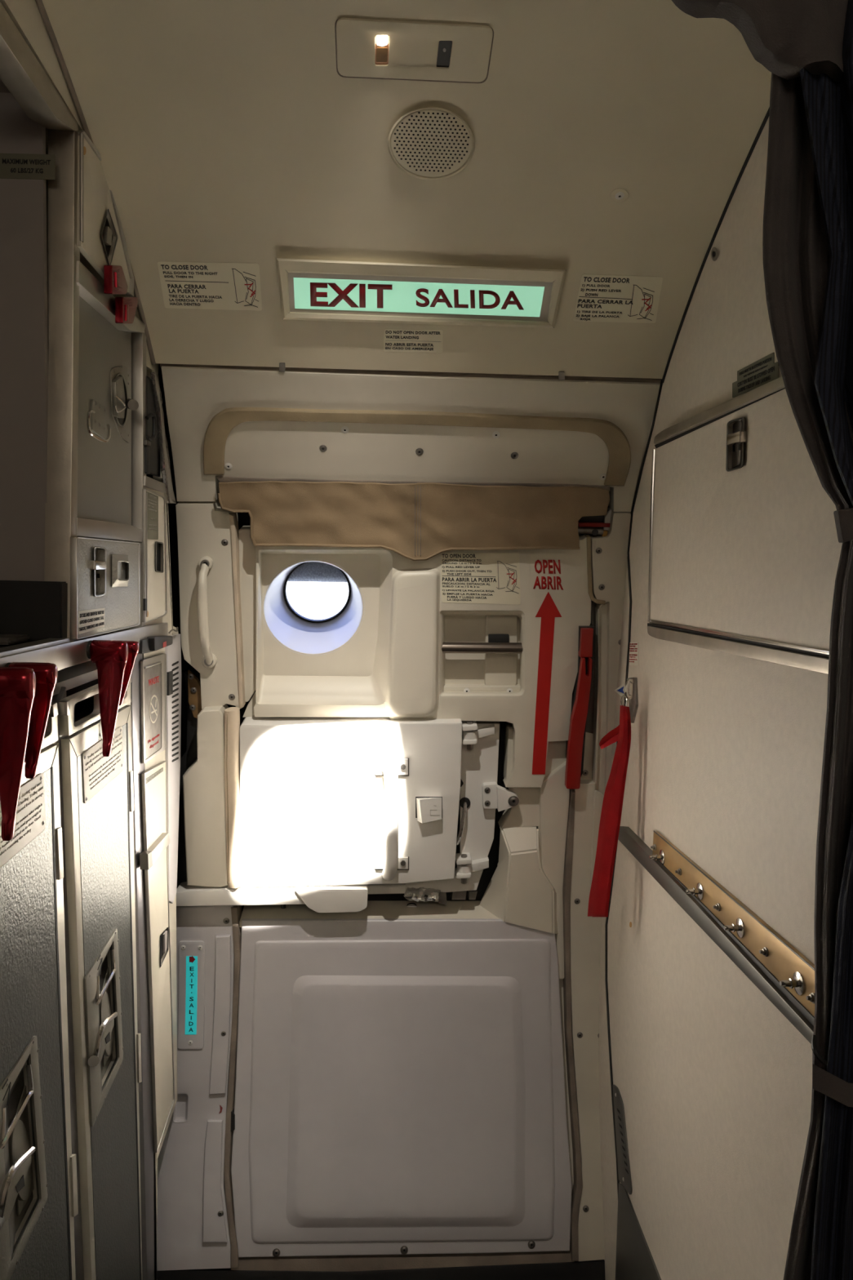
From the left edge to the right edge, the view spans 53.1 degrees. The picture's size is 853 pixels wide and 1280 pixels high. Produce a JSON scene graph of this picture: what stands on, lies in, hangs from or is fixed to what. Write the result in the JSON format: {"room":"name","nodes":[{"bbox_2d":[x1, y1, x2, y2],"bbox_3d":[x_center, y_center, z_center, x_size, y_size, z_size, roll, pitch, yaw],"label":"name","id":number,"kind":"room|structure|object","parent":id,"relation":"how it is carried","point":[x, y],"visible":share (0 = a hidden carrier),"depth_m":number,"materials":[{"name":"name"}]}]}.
{"room":"aircraft cabin","nodes":[
{"label":"aircraft cabin","id":0,"kind":"room"},
{"bbox_2d":[45,128,162,404],"bbox_3d":[-0.840,-0.626,-0.016,0.794,0.608,3.350,1,5,-3],"label":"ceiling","id":1,"kind":"structure","parent":0,"point":[82,260],"depth_m":1.44,"materials":[{"name":"grey plastic"}]},
{"bbox_2d":[146,363,351,672],"bbox_3d":[-0.365,0.291,0.282,1.810,2.839,3.766,1,5,-3],"label":"wall","id":2,"kind":"structure","parent":0,"point":[185,666],"depth_m":2.02,"materials":[{"name":"plastic"}]},
{"bbox_2d":[35,0,155,364],"bbox_3d":[-0.440,-0.647,0.106,0.008,0.512,2.962,1,5,-3],"label":"trim","id":3,"kind":"structure","parent":2,"relation":"attached to","point":[39,3],"depth_m":1.17,"materials":[{"name":"grey plastic"}]},
{"bbox_2d":[177,941,204,1048],"bbox_3d":[-0.544,0.821,1.973,0.064,0.246,0.030,1,5,-3],"label":"marker","id":4,"kind":"object","parent":2,"relation":"attached to","point":[191,998],"visible":1,"depth_m":1.97,"materials":[{"name":"teal plastic"}]},
{"bbox_2d":[175,498,245,709],"bbox_3d":[-0.469,-0.075,1.869,0.135,0.467,0.123,1,5,-3],"label":"panel","id":5,"kind":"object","parent":2,"relation":"attached to","point":[204,528],"depth_m":1.85,"materials":[{"name":"plastic"}]},
{"bbox_2d":[196,555,217,668],"bbox_3d":[-0.473,-0.058,1.832,0.033,0.244,0.076,1,5,-3],"label":"handle","id":6,"kind":"object","parent":5,"relation":"attached to","point":[205,564],"visible":1,"depth_m":1.81,"materials":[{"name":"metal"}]},
{"bbox_2d":[156,1259,605,1279],"bbox_3d":[-0.078,1.428,1.918,1.054,0.082,0.068,1,5,-3],"label":"floor","id":7,"kind":"structure","parent":2,"relation":"attached to","point":[588,1269],"depth_m":1.90,"materials":[{"name":"black"}]},
{"bbox_2d":[156,506,631,1271],"bbox_3d":[-0.070,0.555,1.931,1.054,1.726,0.218,1,5,-3],"label":"door frame","id":8,"kind":"structure","parent":2,"relation":"attached to","point":[193,1232],"depth_m":1.95,"materials":[{"name":"beige"}]},
{"bbox_2d":[180,481,609,1257],"bbox_3d":[-0.094,0.541,1.980,1.023,1.816,0.296,1,5,-3],"label":"door","id":9,"kind":"structure","parent":2,"relation":"in","point":[402,1083],"depth_m":1.96,"materials":[{"name":"white plastic"}]},
{"bbox_2d":[177,669,201,887],"bbox_3d":[-0.545,0.331,1.965,0.049,0.536,0.102,-2,6,-39],"label":"bracket","id":10,"kind":"object","parent":9,"relation":"attached to","point":[193,685],"visible":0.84,"depth_m":1.95,"materials":[{"name":"black metal"}]},
{"bbox_2d":[182,703,240,888],"bbox_3d":[-0.481,0.352,1.929,0.129,0.424,0.112,1,5,-3],"label":"cover","id":11,"kind":"object","parent":9,"relation":"attached to","point":[211,783],"visible":0.99,"depth_m":1.91,"materials":[{"name":"plastic"}]},
{"bbox_2d":[176,881,368,912],"bbox_3d":[-0.356,0.588,1.972,0.440,0.058,0.070,1,5,-3],"label":"door hinge arm","id":12,"kind":"object","parent":9,"relation":"attached to","point":[324,898],"visible":0.75,"depth_m":1.94,"materials":[{"name":"plastic"}]},
{"bbox_2d":[239,716,462,887],"bbox_3d":[-0.172,0.369,1.931,0.497,0.402,0.126,1,5,-3],"label":"housing","id":13,"kind":"object","parent":9,"relation":"attached to","point":[324,800],"visible":1,"depth_m":1.92,"materials":[{"name":"white plastic"}]},
{"bbox_2d":[415,796,442,823],"bbox_3d":[0.006,0.381,1.925,0.062,0.062,0.029,1,5,-3],"label":"switch","id":14,"kind":"object","parent":13,"relation":"attached to","point":[428,810],"depth_m":1.92,"materials":[{"name":"white plastic"}]},
{"bbox_2d":[280,886,477,908],"bbox_3d":[-0.107,0.616,2.015,0.468,0.068,0.059,1,5,-8],"label":"hinge","id":15,"kind":"object","parent":9,"relation":"on","point":[421,894],"visible":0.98,"depth_m":2.01,"materials":[{"name":"grey metal"}]},
{"bbox_2d":[217,480,610,560],"bbox_3d":[-0.024,-0.248,1.791,0.814,0.163,0.064,1,5,-3],"label":"valance","id":16,"kind":"object","parent":9,"relation":"attached to","point":[420,521],"visible":1,"depth_m":1.79,"materials":[{"name":"brown fabric"}]},
{"bbox_2d":[368,720,519,893],"bbox_3d":[0.017,0.392,1.978,0.391,0.427,0.089,1,5,-3],"label":"door hinge","id":17,"kind":"object","parent":9,"relation":"attached to","point":[480,795],"visible":0.94,"depth_m":1.99,"materials":[{"name":"white metal"}]},
{"bbox_2d":[441,552,520,604],"bbox_3d":[0.119,-0.135,1.859,0.178,0.113,0.020,1,5,-3],"label":"placard","id":18,"kind":"object","parent":9,"relation":"attached to","point":[487,578],"visible":1,"depth_m":1.86,"materials":[{"name":"white"}]},
{"bbox_2d":[577,508,611,536],"bbox_3d":[0.364,-0.258,1.872,0.081,0.061,0.059,1,5,-3],"label":"mechanism","id":19,"kind":"object","parent":9,"relation":"attached to","point":[588,525],"visible":0.74,"depth_m":1.85,"materials":[{"name":"black plastic"}]},
{"bbox_2d":[159,362,661,382],"bbox_3d":[-0.024,-0.517,1.630,0.958,0.028,0.043,1,5,-3],"label":"trim","id":20,"kind":"structure","parent":2,"relation":"attached to","point":[561,376],"depth_m":1.63,"materials":[{"name":"metal"}]},
{"bbox_2d":[160,366,660,511],"bbox_3d":[-0.033,-0.411,1.739,0.970,0.274,0.208,1,5,-3],"label":"wall panel","id":21,"kind":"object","parent":2,"relation":"attached to","point":[255,451],"depth_m":1.72,"materials":[{"name":"plastic"}]},
{"bbox_2d":[203,407,631,485],"bbox_3d":[-0.016,-0.392,1.730,0.878,0.131,0.094,1,5,-3],"label":"trim","id":22,"kind":"structure","parent":2,"relation":"attached to","point":[220,425],"depth_m":1.69,"materials":[{"name":"beige plastic"}]},
{"bbox_2d":[661,106,769,382],"bbox_3d":[0.526,-0.626,0.150,0.006,0.510,2.961,1,5,-3],"label":"trim","id":23,"kind":"structure","parent":2,"relation":"attached to","point":[767,114],"depth_m":1.39,"materials":[{"name":"black"}]},
{"bbox_2d":[41,0,771,378],"bbox_3d":[0.048,-0.640,-0.013,0.974,0.535,3.281,1,5,-3],"label":"ceiling","id":24,"kind":"structure","parent":0,"point":[221,131],"depth_m":1.26,"materials":[{"name":"beige plastic"}]},
{"bbox_2d":[157,261,262,311],"bbox_3d":[-0.372,-0.611,1.472,0.176,0.058,0.077,1,5,-3],"label":"placard","id":25,"kind":"object","parent":24,"relation":"attached to","point":[184,285],"visible":1,"depth_m":1.47,"materials":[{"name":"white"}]},
{"bbox_2d":[383,328,442,352],"bbox_3d":[-0.024,-0.550,1.568,0.110,0.033,0.038,1,5,-3],"label":"placard","id":26,"kind":"object","parent":24,"relation":"attached to","point":[394,340],"visible":1,"depth_m":1.57,"materials":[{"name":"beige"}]},
{"bbox_2d":[334,17,493,83],"bbox_3d":[-0.017,-0.771,1.119,0.205,0.035,0.077,1,5,-3],"label":"panel","id":27,"kind":"object","parent":24,"relation":"attached to","point":[413,51],"visible":1,"depth_m":1.11,"materials":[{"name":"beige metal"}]},
{"bbox_2d":[275,257,566,328],"bbox_3d":[-0.010,-0.599,1.484,0.492,0.077,0.111,1,5,-3],"label":"exit sign","id":28,"kind":"object","parent":24,"relation":"attached to","point":[315,290],"visible":1,"depth_m":1.48,"materials":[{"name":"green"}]},
{"bbox_2d":[387,106,475,180],"bbox_3d":[0.007,-0.722,1.246,0.127,0.055,0.111,1,5,-3],"label":"loudspeaker","id":29,"kind":"object","parent":24,"relation":"attached to","point":[427,143],"visible":1,"depth_m":1.24,"materials":[{"name":"beige"}]},
{"bbox_2d":[573,274,662,323],"bbox_3d":[0.340,-0.598,1.500,0.152,0.058,0.078,1,5,-3],"label":"placard","id":30,"kind":"object","parent":24,"relation":"attached to","point":[601,297],"visible":1,"depth_m":1.50,"materials":[{"name":"white"}]},
{"bbox_2d":[610,188,628,202],"bbox_3d":[0.300,-0.691,1.325,0.029,0.012,0.022,1,5,-3],"label":"fastener","id":31,"kind":"object","parent":24,"relation":"attached to","point":[619,195],"visible":1,"depth_m":1.32,"materials":[{"name":"white plastic"}]},
{"bbox_2d":[599,115,828,1279],"bbox_3d":[0.517,0.260,0.278,0.030,2.712,3.825,1,5,-3],"label":"wall","id":32,"kind":"structure","parent":0,"point":[713,1082],"depth_m":1.35,"materials":[{"name":"plastic"}]},
{"bbox_2d":[613,1084,632,1194],"bbox_3d":[0.413,1.061,1.806,0.005,0.177,0.162,1,5,-3],"label":"air vent","id":33,"kind":"object","parent":32,"relation":"in","point":[623,1156],"visible":1,"depth_m":1.80,"materials":[{"name":"black"}]},
{"bbox_2d":[625,677,638,723],"bbox_3d":[0.427,0.125,1.773,0.027,0.100,0.115,3,5,15],"label":"hook","id":34,"kind":"object","parent":32,"relation":"attached to","point":[631,686],"visible":0.99,"depth_m":1.77,"materials":[{"name":"metal"}]},
{"bbox_2d":[587,694,631,916],"bbox_3d":[0.375,0.346,1.746,0.080,0.474,0.044,1,5,-3],"label":"strap","id":35,"kind":"object","parent":34,"relation":"hanging from","point":[612,804],"visible":1,"depth_m":1.74,"materials":[{"name":"red fabric"}]},
{"bbox_2d":[614,684,626,696],"bbox_3d":[0.390,0.101,1.714,0.023,0.025,0.002,1,5,-3],"label":"paper tag","id":36,"kind":"object","parent":34,"relation":"hanging from","point":[621,690],"visible":1,"depth_m":1.71,"materials":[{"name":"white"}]},
{"bbox_2d":[604,378,662,1194],"bbox_3d":[0.430,0.388,1.831,0.006,1.810,0.247,1,5,-3],"label":"trim","id":37,"kind":"structure","parent":32,"relation":"attached to","point":[661,383],"depth_m":1.84,"materials":[{"name":"black"}]},
{"bbox_2d":[629,642,638,665],"bbox_3d":[0.437,0.029,1.799,0.002,0.053,0.070,1,5,-3],"label":"placard","id":38,"kind":"object","parent":32,"relation":"attached to","point":[633,647],"visible":1,"depth_m":1.80},
{"bbox_2d":[615,1182,661,1279],"bbox_3d":[0.479,1.427,0.237,0.009,0.322,3.192,1,5,-3],"label":"baseboard","id":39,"kind":"structure","parent":32,"relation":"attached to","point":[634,1259],"depth_m":1.72,"materials":[{"name":"grey plastic"}]},
{"bbox_2d":[711,247,717,261],"bbox_3d":[0.469,-0.629,1.391,0.003,0.028,0.039,1,5,-3],"label":"screw","id":40,"kind":"object","parent":32,"relation":"attached to","point":[714,251],"depth_m":1.39,"materials":[{"name":"metal"}]},
{"bbox_2d":[617,826,814,1044],"bbox_3d":[0.442,0.443,1.344,0.018,0.056,1.021,1,5,-3],"label":"wall rail","id":41,"kind":"object","parent":32,"relation":"attached to","point":[802,1019],"visible":0.58,"depth_m":1.26,"materials":[{"name":"grey metal"}]},
{"bbox_2d":[648,830,814,1016],"bbox_3d":[0.440,0.404,1.236,0.032,0.079,0.776,1,5,-3],"label":"plate","id":42,"kind":"object","parent":32,"relation":"attached to","point":[794,971],"visible":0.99,"depth_m":1.20,"materials":[{"name":"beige metal"}]},
{"bbox_2d":[647,376,842,674],"bbox_3d":[0.457,-0.167,1.249,0.024,0.385,0.835,1,5,-3],"label":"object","id":43,"kind":"object","parent":32,"relation":"attached to","point":[745,548],"visible":0.94,"depth_m":1.22,"materials":[{"name":"plastic"}]},
{"bbox_2d":[732,361,778,397],"bbox_3d":[0.471,-0.372,1.227,0.002,0.028,0.157,1,5,-3],"label":"placard","id":44,"kind":"object","parent":43,"relation":"on","point":[770,373],"visible":0.98,"depth_m":1.22,"materials":[{"name":"black"}]},
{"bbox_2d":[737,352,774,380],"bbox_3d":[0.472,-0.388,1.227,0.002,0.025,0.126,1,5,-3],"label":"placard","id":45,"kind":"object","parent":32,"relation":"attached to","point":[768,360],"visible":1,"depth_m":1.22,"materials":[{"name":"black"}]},
{"bbox_2d":[671,0,852,1279],"bbox_3d":[0.377,0.438,0.842,0.424,2.191,0.070,1,5,-3],"label":"curtain","id":46,"kind":"object","parent":32,"relation":"hanging from","point":[806,46],"visible":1,"depth_m":0.79,"materials":[{"name":"black fabric"}]},
{"bbox_2d":[811,1034,852,1106],"bbox_3d":[0.428,0.430,0.821,0.145,0.085,0.050,1,5,-3],"label":"tie","id":47,"kind":"object","parent":46,"relation":"attached to","point":[825,1082],"visible":0.99,"depth_m":0.79,"materials":[{"name":"black fabric"}]},
{"bbox_2d":[833,507,852,542],"bbox_3d":[0.388,-0.106,0.790,0.020,0.032,0.008,1,5,-3],"label":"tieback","id":48,"kind":"object","parent":46,"relation":"attached to","point":[843,517],"visible":1,"depth_m":0.79,"materials":[{"name":"grey fabric"}]},
{"bbox_3d":[-0.329,1.573,0.418,1.950,0.040,4.000,1,5,-3],"label":"floor","id":49,"kind":"structure","parent":0,"visible":0},
{"bbox_2d":[0,702,78,1279],"bbox_3d":[-0.695,0.824,1.133,0.412,1.487,0.473,1,5,-3],"label":"trolley","id":50,"kind":"object","parent":49,"relation":"on","point":[38,1186],"visible":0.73,"depth_m":1.10,"materials":[{"name":"metal"}]},
{"bbox_2d":[0,0,178,1279],"bbox_3d":[-0.857,0.405,0.994,0.748,2.514,1.786,1,5,-3],"label":"galley","id":51,"kind":"object","parent":49,"relation":"on","point":[39,308],"depth_m":1.20,"materials":[{"name":"metal"}]},
{"bbox_2d":[0,666,35,840],"bbox_3d":[-0.463,0.126,0.944,0.056,0.194,0.030,1,5,-3],"label":"turn latch","id":52,"kind":"object","parent":51,"relation":"attached to","point":[17,684],"visible":1,"depth_m":0.94,"materials":[{"name":"red plastic"}]},
{"bbox_2d":[0,153,55,179],"bbox_3d":[-0.549,-0.646,1.164,0.084,0.034,0.002,1,5,-3],"label":"placard","id":53,"kind":"object","parent":51,"relation":"attached to","point":[12,166],"visible":1,"depth_m":1.16,"materials":[{"name":"black plastic"}]},
{"bbox_2d":[4,662,57,778],"bbox_3d":[-0.465,0.095,1.004,0.056,0.137,0.030,1,5,-3],"label":"turn latch","id":54,"kind":"object","parent":51,"relation":"attached to","point":[46,673],"visible":0.54,"depth_m":1.00,"materials":[{"name":"red plastic"}]},
{"bbox_2d":[0,637,69,657],"bbox_3d":[-0.835,0.038,0.761,0.704,0.043,0.883,1,5,-3],"label":"countertop","id":55,"kind":"structure","parent":51,"relation":"on","point":[5,650],"depth_m":1.09,"materials":[{"name":"grey metal"}]},
{"bbox_2d":[0,580,67,644],"bbox_3d":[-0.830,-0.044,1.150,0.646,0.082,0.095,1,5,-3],"label":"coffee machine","id":56,"kind":"object","parent":55,"relation":"on","point":[30,611],"visible":0.88,"depth_m":1.19,"materials":[{"name":"black plastic"}]},
{"bbox_2d":[77,608,104,634],"bbox_3d":[-0.500,-0.029,1.274,0.002,0.033,0.115,1,5,-3],"label":"placard","id":57,"kind":"object","parent":51,"relation":"attached to","point":[88,620],"visible":1,"depth_m":1.27,"materials":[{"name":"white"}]},
{"bbox_2d":[75,130,133,296],"bbox_3d":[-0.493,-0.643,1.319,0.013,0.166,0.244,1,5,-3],"label":"locker","id":58,"kind":"object","parent":51,"relation":"attached to","point":[100,239],"visible":0.93,"depth_m":1.27,"materials":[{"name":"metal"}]},
{"bbox_2d":[103,264,128,294],"bbox_3d":[-0.486,-0.558,1.340,0.024,0.058,0.102,1,5,-11],"label":"red catch","id":59,"kind":"object","parent":58,"relation":"attached to","point":[114,280],"visible":1,"depth_m":1.30,"materials":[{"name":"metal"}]},
{"bbox_2d":[86,640,128,756],"bbox_3d":[-0.477,0.087,1.277,0.056,0.175,0.030,1,5,-3],"label":"turn latch","id":60,"kind":"object","parent":51,"relation":"attached to","point":[109,657],"visible":1,"depth_m":1.27,"materials":[{"name":"red plastic"}]},
{"bbox_2d":[76,296,138,524],"bbox_3d":[-0.698,-0.369,1.376,0.416,0.346,0.294,1,5,-3],"label":"door","id":61,"kind":"structure","parent":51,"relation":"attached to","point":[106,404],"depth_m":1.38,"materials":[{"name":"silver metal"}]},
{"bbox_2d":[115,297,137,324],"bbox_3d":[-0.489,-0.537,1.397,0.023,0.064,0.108,1,5,-11],"label":"red catch","id":62,"kind":"object","parent":51,"relation":"attached to","point":[125,307],"visible":1,"depth_m":1.36,"materials":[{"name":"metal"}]},
{"bbox_2d":[115,640,139,705],"bbox_3d":[-0.479,0.051,1.333,0.056,0.102,0.030,1,5,-3],"label":"turn latch","id":63,"kind":"object","parent":51,"relation":"attached to","point":[133,646],"visible":0.44,"depth_m":1.33,"materials":[{"name":"red plastic"}]},
{"bbox_2d":[143,413,155,474],"bbox_3d":[-0.509,-0.361,1.567,0.016,0.112,0.037,1,5,-3],"label":"handle","id":64,"kind":"object","parent":51,"relation":"on","point":[147,443],"visible":1,"depth_m":1.56,"materials":[{"name":"black plastic"}]},
{"bbox_2d":[140,653,166,763],"bbox_3d":[-0.528,0.130,1.656,0.009,0.200,0.166,1,5,-3],"label":"flap","id":65,"kind":"object","parent":51,"relation":"attached to","point":[153,668],"visible":1,"depth_m":1.65,"materials":[{"name":"metal"}]},
{"bbox_2d":[141,488,167,622],"bbox_3d":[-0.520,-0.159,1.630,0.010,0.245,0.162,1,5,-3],"label":"locker","id":66,"kind":"object","parent":51,"relation":"attached to","point":[153,556],"visible":0.99,"depth_m":1.62,"materials":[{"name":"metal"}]},
{"bbox_2d":[146,491,158,539],"bbox_3d":[-0.514,-0.232,1.601,0.002,0.086,0.078,1,5,-3],"label":"placard","id":67,"kind":"object","parent":66,"relation":"attached to","point":[153,500],"visible":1,"depth_m":1.60,"materials":[{"name":"beige"}]},
{"bbox_2d":[139,760,174,1152],"bbox_3d":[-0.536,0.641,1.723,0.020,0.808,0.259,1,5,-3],"label":"base cabinet","id":68,"kind":"object","parent":51,"relation":"attached to","point":[153,859],"visible":1,"depth_m":1.72,"materials":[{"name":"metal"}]},
{"bbox_2d":[145,767,163,783],"bbox_3d":[-0.528,0.262,1.655,0.002,0.014,0.123,1,5,-3],"label":"placard","id":69,"kind":"object","parent":68,"relation":"attached to","point":[148,779],"visible":1,"depth_m":1.65,"materials":[{"name":"beige plastic"}]},
{"bbox_2d":[150,372,176,503],"bbox_3d":[-0.517,-0.390,1.681,0.011,0.234,0.161,1,5,-3],"label":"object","id":70,"kind":"object","parent":51,"relation":"attached to","point":[169,496],"visible":1,"depth_m":1.66,"materials":[{"name":"grey"}]},
{"bbox_2d":[164,626,181,903],"bbox_3d":[-0.535,0.269,1.822,0.017,0.595,0.121,1,5,-3],"label":"panel","id":71,"kind":"object","parent":51,"relation":"attached to","point":[173,651],"visible":0.99,"depth_m":1.81,"materials":[{"name":"white plastic"}]},
{"bbox_2d":[57,675,142,1279],"bbox_3d":[-0.709,0.797,1.457,0.412,1.487,0.473,1,5,-3],"label":"trolley","id":72,"kind":"object","parent":49,"relation":"on","point":[98,789],"visible":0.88,"depth_m":1.37,"materials":[{"name":"grey metal"}]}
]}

